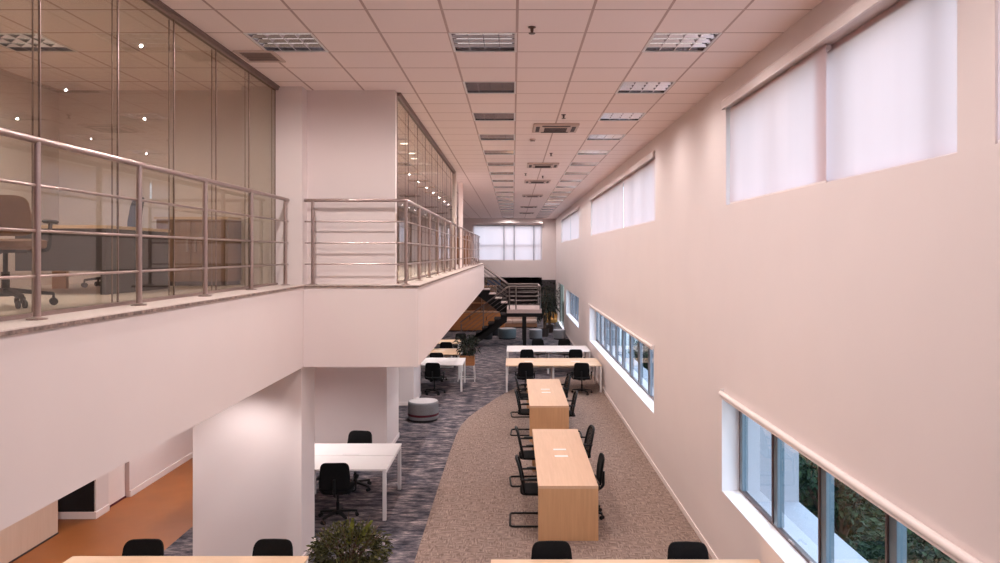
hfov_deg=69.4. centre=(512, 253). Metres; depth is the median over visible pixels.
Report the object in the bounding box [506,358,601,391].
desk
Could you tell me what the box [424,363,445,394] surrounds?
chair
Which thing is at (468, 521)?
floor
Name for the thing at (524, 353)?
chair
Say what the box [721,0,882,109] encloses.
trim
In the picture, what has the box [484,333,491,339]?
pouf
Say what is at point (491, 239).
roller blind
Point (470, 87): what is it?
ceiling light
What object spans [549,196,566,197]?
ceiling light
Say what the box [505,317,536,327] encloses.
sofa
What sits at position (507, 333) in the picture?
pouf
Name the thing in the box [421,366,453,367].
cable tray
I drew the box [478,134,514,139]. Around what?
ceiling light
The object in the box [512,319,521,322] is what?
seat cushion
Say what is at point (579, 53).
ceiling
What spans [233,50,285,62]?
ceiling vent
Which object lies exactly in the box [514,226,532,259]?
roller blind
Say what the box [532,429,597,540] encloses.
table
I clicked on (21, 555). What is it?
baseboard
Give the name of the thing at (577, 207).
trim
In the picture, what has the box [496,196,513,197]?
ceiling light
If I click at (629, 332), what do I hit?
rolled blind
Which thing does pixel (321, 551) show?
potted plant
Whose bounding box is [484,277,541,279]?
ceiling
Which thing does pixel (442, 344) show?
chair
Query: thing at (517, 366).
cable tray
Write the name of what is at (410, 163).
ceiling light
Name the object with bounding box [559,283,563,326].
door
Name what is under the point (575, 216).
roller blind
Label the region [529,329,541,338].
pouf
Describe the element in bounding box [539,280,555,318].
wall
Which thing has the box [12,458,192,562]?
floor
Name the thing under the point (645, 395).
window
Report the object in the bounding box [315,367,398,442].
wall
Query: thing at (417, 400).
seat cushion
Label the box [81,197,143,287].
office chair
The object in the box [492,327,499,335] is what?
pouf
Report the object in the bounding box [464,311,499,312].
countertop
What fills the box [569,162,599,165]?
ceiling light
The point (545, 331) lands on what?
potted plant
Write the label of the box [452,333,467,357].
chair
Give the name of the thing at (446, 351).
desk
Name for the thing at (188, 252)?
base cabinet
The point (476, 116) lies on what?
ceiling light
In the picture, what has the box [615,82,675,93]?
ceiling light
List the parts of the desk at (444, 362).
leg, leg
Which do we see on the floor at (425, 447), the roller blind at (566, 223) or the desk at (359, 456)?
the desk at (359, 456)
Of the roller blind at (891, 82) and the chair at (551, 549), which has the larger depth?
the chair at (551, 549)
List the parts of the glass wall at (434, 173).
glass pane, glass pane, glass pane, glass pane, glass pane, glass pane, glass pane, glass pane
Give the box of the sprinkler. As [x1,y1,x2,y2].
[528,26,535,34]
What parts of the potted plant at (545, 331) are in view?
pot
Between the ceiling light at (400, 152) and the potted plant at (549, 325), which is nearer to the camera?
the ceiling light at (400, 152)
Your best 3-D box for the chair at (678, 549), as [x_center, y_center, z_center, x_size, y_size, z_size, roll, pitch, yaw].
[1.750,3.345,7.008,0.586,0.868,0.613,0,0,2]
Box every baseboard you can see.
[8,532,58,562]
[58,452,192,518]
[566,333,717,558]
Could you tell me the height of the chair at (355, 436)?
0.868 m
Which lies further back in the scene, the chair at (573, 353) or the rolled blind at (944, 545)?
the chair at (573, 353)
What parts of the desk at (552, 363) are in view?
leg, leg, leg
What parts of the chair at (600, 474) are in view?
backrest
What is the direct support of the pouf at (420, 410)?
on the floor at (425, 447)
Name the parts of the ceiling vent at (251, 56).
louver blade, louver blade, louver blade, louver blade, louver blade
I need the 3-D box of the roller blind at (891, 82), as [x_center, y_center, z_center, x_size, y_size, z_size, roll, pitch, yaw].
[2.603,-1.125,5.040,0.062,1.120,1.940,0,0,0]
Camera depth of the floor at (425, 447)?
13.31 m
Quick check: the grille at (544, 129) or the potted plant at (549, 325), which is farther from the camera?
the potted plant at (549, 325)
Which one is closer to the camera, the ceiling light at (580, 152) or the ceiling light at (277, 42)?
the ceiling light at (277, 42)
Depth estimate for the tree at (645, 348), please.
27.50 m
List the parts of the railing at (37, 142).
plate, post, plate, post, rail, rail, rail, handrail, post, post, post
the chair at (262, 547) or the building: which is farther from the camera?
the building
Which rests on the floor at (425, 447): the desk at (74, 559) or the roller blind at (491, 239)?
the desk at (74, 559)
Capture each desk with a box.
[15,225,170,294]
[63,556,308,562]
[315,443,401,520]
[421,358,465,391]
[427,348,462,374]
[435,340,460,347]
[491,559,760,562]
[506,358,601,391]
[507,346,590,374]
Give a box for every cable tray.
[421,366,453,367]
[516,353,568,353]
[517,366,573,367]
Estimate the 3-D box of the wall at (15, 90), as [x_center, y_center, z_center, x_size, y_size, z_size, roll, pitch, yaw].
[-5.700,-0.825,2.490,0.100,2.410,12.980,0,0,0]
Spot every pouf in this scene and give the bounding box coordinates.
[408,398,438,422]
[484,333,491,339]
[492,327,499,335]
[498,327,515,339]
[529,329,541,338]
[553,329,565,339]
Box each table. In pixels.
[527,379,568,441]
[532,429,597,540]
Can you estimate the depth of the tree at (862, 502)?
17.30 m
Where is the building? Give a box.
[620,328,637,358]
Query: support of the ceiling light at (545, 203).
attached to the ceiling at (579, 53)
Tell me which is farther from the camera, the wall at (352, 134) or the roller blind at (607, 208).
the roller blind at (607, 208)
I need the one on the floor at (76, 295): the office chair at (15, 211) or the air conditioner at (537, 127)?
the office chair at (15, 211)
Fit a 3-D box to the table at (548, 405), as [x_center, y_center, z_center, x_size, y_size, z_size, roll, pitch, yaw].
[0.727,3.413,16.010,0.790,0.729,3.080,0,0,0]
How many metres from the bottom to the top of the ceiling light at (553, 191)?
0.124 m
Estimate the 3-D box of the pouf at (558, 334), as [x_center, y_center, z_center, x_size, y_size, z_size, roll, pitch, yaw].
[2.050,3.566,31.900,0.540,0.428,0.540,0,0,0]
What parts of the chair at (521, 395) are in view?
frame, seat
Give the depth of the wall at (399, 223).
41.35 m
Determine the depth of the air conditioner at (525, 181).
20.01 m
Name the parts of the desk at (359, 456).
leg, frame, leg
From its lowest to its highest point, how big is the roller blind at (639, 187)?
1.120 m
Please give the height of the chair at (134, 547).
0.868 m
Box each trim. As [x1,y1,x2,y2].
[0,264,482,336]
[110,496,125,506]
[400,218,542,223]
[561,206,578,219]
[589,151,654,200]
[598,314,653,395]
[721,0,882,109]
[747,417,868,562]
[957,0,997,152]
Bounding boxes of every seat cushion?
[409,398,436,403]
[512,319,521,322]
[526,319,536,322]
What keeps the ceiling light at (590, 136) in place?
attached to the ceiling at (579, 53)
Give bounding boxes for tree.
[634,340,647,369]
[799,453,834,510]
[799,453,884,561]
[814,465,853,528]
[841,504,956,562]
[852,491,878,530]
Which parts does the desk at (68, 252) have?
modesty panel, leg, panel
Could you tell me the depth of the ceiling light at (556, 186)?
22.03 m
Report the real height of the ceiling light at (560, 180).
0.124 m
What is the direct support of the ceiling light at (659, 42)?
attached to the ceiling at (579, 53)
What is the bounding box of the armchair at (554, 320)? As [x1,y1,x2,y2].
[545,312,556,326]
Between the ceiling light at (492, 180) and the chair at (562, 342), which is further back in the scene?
the chair at (562, 342)
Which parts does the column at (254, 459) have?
baseboard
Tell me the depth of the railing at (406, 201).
9.68 m
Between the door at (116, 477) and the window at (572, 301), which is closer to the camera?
the door at (116, 477)
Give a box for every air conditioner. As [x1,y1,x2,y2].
[520,206,536,207]
[522,195,542,196]
[524,180,550,183]
[527,163,558,167]
[532,123,579,132]
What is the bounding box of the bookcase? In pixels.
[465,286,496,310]
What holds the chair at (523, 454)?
on the floor at (468, 521)
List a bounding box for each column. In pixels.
[193,367,315,555]
[241,86,306,284]
[399,364,420,405]
[454,172,456,268]
[459,182,462,266]
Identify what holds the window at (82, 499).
in the wall at (145, 466)
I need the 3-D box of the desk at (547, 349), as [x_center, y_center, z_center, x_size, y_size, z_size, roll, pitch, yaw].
[1.110,3.413,23.200,2.620,0.733,1.400,0,0,0]
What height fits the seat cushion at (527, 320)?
0.160 m
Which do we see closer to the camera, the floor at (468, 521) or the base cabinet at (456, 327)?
the floor at (468, 521)
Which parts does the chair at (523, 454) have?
frame, seat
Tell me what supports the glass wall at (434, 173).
on the floor at (76, 295)
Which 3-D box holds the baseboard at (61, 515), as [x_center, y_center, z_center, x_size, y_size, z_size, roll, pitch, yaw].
[-6.215,3.730,11.875,0.570,0.100,3.210,0,0,0]
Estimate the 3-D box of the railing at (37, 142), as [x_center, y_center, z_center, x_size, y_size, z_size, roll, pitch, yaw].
[-2.730,-0.145,3.127,0.110,1.049,11.255,0,0,0]
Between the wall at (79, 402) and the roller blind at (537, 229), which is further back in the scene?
the roller blind at (537, 229)
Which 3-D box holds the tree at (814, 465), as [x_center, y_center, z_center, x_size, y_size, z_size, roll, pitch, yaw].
[9.738,5.218,21.099,2.791,5.536,3.212,0,0,-40]
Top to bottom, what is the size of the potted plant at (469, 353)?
1.390 m
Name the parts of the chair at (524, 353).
backrest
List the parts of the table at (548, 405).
panel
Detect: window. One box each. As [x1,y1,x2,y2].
[58,480,94,511]
[473,225,541,259]
[566,289,578,327]
[590,307,653,413]
[722,399,906,562]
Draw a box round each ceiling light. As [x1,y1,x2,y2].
[0,33,77,51]
[243,33,328,51]
[398,134,407,139]
[398,150,413,154]
[401,162,413,165]
[448,33,516,51]
[463,82,515,93]
[472,113,514,120]
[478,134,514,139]
[483,150,514,154]
[486,162,514,165]
[489,172,513,174]
[492,180,513,181]
[493,186,513,187]
[495,191,513,192]
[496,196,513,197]
[498,203,513,204]
[544,203,559,204]
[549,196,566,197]
[552,191,571,192]
[555,186,576,187]
[559,180,581,181]
[563,172,589,174]
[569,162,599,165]
[576,150,610,154]
[586,134,625,139]
[598,113,645,120]
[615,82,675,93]
[642,33,721,51]
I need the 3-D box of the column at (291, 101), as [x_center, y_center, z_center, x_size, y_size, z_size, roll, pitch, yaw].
[-2.930,-0.825,8.875,0.740,2.410,0.210,0,0,0]
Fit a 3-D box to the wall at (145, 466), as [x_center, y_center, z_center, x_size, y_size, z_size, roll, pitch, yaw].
[-6.425,2.578,11.620,0.950,2.405,3.760,0,0,0]
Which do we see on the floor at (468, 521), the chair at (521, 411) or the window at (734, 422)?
the chair at (521, 411)
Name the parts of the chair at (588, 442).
frame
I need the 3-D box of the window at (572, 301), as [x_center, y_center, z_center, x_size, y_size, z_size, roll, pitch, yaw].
[2.620,2.245,30.550,0.274,1.170,6.500,0,0,0]
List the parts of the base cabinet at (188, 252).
door, handle, door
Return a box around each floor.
[0,262,483,331]
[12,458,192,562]
[164,317,590,562]
[414,374,712,562]
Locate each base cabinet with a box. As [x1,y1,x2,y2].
[154,217,240,285]
[448,311,504,331]
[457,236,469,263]
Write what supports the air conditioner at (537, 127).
attached to the ceiling at (579, 53)
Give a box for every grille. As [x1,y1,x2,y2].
[534,165,551,167]
[542,127,568,131]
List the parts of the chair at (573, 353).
backrest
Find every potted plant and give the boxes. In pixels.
[306,512,394,562]
[452,334,481,381]
[530,284,558,336]
[537,280,560,332]
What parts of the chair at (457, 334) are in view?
backrest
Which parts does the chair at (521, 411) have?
frame, seat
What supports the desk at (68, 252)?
on the floor at (76, 295)
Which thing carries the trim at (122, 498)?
attached to the wall at (145, 466)
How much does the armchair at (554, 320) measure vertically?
0.733 m
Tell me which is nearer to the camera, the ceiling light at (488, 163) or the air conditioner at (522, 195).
the ceiling light at (488, 163)
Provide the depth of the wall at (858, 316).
5.96 m
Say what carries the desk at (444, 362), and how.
on the floor at (425, 447)
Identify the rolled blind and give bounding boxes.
[588,303,654,349]
[718,389,982,562]
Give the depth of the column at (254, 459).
8.77 m
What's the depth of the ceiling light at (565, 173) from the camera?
18.42 m
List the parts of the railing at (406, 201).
post, rail, rail, rail, handrail, post, post, post, post, post, post, post, post, post, post, post, post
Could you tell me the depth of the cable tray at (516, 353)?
23.11 m
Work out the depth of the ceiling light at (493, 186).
21.90 m
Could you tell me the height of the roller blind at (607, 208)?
1.120 m
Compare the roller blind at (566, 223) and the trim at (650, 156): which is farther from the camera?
the roller blind at (566, 223)
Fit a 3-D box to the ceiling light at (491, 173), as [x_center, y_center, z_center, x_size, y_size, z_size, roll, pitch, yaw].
[-0.279,-2.088,18.276,0.630,0.124,0.629,0,0,0]
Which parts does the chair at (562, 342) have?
backrest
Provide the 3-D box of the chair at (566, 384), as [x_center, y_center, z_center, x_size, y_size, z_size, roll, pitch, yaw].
[1.126,3.324,16.958,0.616,0.913,0.570,0,0,-6]
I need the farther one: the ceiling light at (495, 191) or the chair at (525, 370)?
the ceiling light at (495, 191)
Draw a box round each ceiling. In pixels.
[0,0,822,218]
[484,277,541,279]
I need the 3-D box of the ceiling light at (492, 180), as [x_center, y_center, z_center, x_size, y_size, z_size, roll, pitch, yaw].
[-0.279,-2.088,20.163,0.630,0.124,0.629,0,0,0]
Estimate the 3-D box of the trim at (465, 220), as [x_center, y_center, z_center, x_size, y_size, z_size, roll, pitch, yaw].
[-2.390,-1.885,41.725,8.220,0.290,0.550,0,0,0]
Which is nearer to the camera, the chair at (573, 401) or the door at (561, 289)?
the chair at (573, 401)
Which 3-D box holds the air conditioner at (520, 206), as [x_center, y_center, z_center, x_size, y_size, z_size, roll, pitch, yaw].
[0.680,-2.006,31.200,0.720,0.048,0.720,0,0,0]
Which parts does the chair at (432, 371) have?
backrest, seat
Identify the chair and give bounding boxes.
[0,195,58,308]
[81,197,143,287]
[122,539,163,555]
[252,539,292,555]
[316,463,358,524]
[346,430,371,494]
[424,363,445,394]
[430,353,446,381]
[440,342,455,366]
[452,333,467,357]
[509,426,536,486]
[509,454,537,527]
[510,376,529,417]
[510,389,529,435]
[514,362,535,391]
[516,349,535,375]
[531,540,571,558]
[532,339,545,354]
[557,339,569,357]
[561,375,574,416]
[566,349,584,376]
[567,390,582,436]
[571,363,592,394]
[580,425,599,484]
[596,453,604,519]
[667,541,708,558]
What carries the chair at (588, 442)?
on the floor at (468, 521)
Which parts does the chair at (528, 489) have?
frame, seat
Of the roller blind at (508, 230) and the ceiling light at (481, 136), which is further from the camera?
the roller blind at (508, 230)
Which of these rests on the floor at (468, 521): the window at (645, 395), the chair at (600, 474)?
the chair at (600, 474)
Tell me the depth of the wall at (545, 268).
42.00 m
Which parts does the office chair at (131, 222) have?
backrest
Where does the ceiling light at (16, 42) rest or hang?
attached to the ceiling at (579, 53)
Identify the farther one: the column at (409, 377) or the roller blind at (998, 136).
the column at (409, 377)
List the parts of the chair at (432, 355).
backrest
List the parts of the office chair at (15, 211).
backrest, seat, armrest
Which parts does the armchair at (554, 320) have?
seat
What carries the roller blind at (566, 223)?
attached to the wall at (858, 316)
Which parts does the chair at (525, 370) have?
seat, backrest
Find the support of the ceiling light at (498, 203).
attached to the ceiling at (579, 53)
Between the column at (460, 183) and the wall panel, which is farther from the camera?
the column at (460, 183)
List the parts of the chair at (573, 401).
frame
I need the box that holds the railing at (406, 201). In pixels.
[304,199,479,284]
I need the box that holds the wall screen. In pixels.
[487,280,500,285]
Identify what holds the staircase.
on the floor at (425, 447)
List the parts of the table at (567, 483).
panel, panel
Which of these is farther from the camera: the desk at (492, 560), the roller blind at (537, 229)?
the roller blind at (537, 229)
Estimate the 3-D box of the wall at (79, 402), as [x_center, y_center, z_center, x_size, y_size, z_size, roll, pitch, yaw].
[-3.825,0.892,15.000,5.350,0.965,38.000,0,0,0]
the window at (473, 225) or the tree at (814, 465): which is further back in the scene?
the window at (473, 225)
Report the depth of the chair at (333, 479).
10.06 m
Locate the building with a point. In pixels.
(627, 334)
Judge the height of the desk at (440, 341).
0.733 m
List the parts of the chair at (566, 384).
frame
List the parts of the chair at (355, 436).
backrest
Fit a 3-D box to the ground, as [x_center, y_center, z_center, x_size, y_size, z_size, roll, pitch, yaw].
[46.444,8.030,40.000,87.113,0.100,160.000,0,0,0]
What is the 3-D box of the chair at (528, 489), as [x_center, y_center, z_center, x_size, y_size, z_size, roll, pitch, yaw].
[0.254,3.324,10.220,0.616,0.913,0.570,0,0,0]
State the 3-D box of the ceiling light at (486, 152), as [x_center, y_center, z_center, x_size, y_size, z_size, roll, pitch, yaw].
[-0.279,-2.088,14.502,0.630,0.124,0.629,0,0,0]
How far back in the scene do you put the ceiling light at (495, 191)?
23.80 m
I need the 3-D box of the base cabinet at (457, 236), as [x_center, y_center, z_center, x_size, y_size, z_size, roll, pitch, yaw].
[-2.050,-0.120,25.192,1.100,1.000,0.415,0,0,0]
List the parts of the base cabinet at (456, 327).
door, door, door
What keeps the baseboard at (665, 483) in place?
attached to the wall at (858, 316)
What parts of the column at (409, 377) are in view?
baseboard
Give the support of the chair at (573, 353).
on the floor at (468, 521)
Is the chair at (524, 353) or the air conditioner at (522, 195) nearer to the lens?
the chair at (524, 353)
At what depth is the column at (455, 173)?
17.90 m
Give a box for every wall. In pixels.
[0,0,279,321]
[0,69,58,287]
[0,264,483,530]
[59,90,396,283]
[94,427,192,511]
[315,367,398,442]
[397,93,455,283]
[398,218,400,261]
[401,219,555,279]
[484,280,538,304]
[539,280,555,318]
[556,0,999,562]
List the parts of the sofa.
backrest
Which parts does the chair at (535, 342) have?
backrest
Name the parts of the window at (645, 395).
frame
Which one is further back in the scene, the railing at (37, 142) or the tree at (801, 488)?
the tree at (801, 488)
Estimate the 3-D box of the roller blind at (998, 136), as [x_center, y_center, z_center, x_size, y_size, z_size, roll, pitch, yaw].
[2.537,-1.125,2.470,0.064,1.120,2.540,0,0,0]
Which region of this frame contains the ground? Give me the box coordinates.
[558,321,940,560]
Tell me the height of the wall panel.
2.385 m
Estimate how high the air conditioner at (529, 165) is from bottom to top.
0.048 m
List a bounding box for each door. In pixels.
[108,464,124,504]
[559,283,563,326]
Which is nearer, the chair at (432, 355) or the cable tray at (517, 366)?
the cable tray at (517, 366)
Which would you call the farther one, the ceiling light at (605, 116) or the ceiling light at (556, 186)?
the ceiling light at (556, 186)
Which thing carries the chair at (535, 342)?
on the floor at (425, 447)
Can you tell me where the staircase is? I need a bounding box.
[460,258,541,346]
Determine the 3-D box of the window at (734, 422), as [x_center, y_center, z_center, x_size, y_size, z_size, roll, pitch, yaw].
[2.620,2.245,3.495,0.274,1.170,10.190,0,0,0]
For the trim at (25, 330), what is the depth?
5.03 m
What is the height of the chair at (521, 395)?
0.913 m
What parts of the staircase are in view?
rail, handrail, rail, handrail, post, rail, rail, handrail, support post, rail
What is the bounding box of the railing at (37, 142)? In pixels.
[0,127,289,319]
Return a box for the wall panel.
[0,500,57,562]
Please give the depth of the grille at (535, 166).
16.46 m
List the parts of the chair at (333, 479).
backrest, seat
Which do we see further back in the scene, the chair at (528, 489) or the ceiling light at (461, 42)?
the chair at (528, 489)
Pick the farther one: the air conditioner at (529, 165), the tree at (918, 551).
the air conditioner at (529, 165)
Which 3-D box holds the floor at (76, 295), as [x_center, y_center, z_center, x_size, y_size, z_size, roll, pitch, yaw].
[-3.819,0.395,15.000,5.362,0.030,38.000,0,0,0]
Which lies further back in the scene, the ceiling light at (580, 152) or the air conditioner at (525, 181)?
the air conditioner at (525, 181)
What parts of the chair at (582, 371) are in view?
seat, backrest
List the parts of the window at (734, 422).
sill, frame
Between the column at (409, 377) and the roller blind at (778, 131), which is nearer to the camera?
the roller blind at (778, 131)
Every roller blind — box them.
[473,226,503,259]
[504,226,513,259]
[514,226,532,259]
[534,226,540,259]
[562,215,570,241]
[571,210,578,239]
[592,180,622,234]
[623,159,654,227]
[730,44,831,203]
[826,0,956,181]
[997,0,999,142]
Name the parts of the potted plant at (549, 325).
pot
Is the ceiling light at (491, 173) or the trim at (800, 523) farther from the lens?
the ceiling light at (491, 173)
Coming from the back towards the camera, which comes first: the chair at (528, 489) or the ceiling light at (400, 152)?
the ceiling light at (400, 152)
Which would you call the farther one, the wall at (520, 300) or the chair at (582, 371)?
the wall at (520, 300)
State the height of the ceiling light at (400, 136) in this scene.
0.124 m
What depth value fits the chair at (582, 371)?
19.26 m
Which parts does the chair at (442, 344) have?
backrest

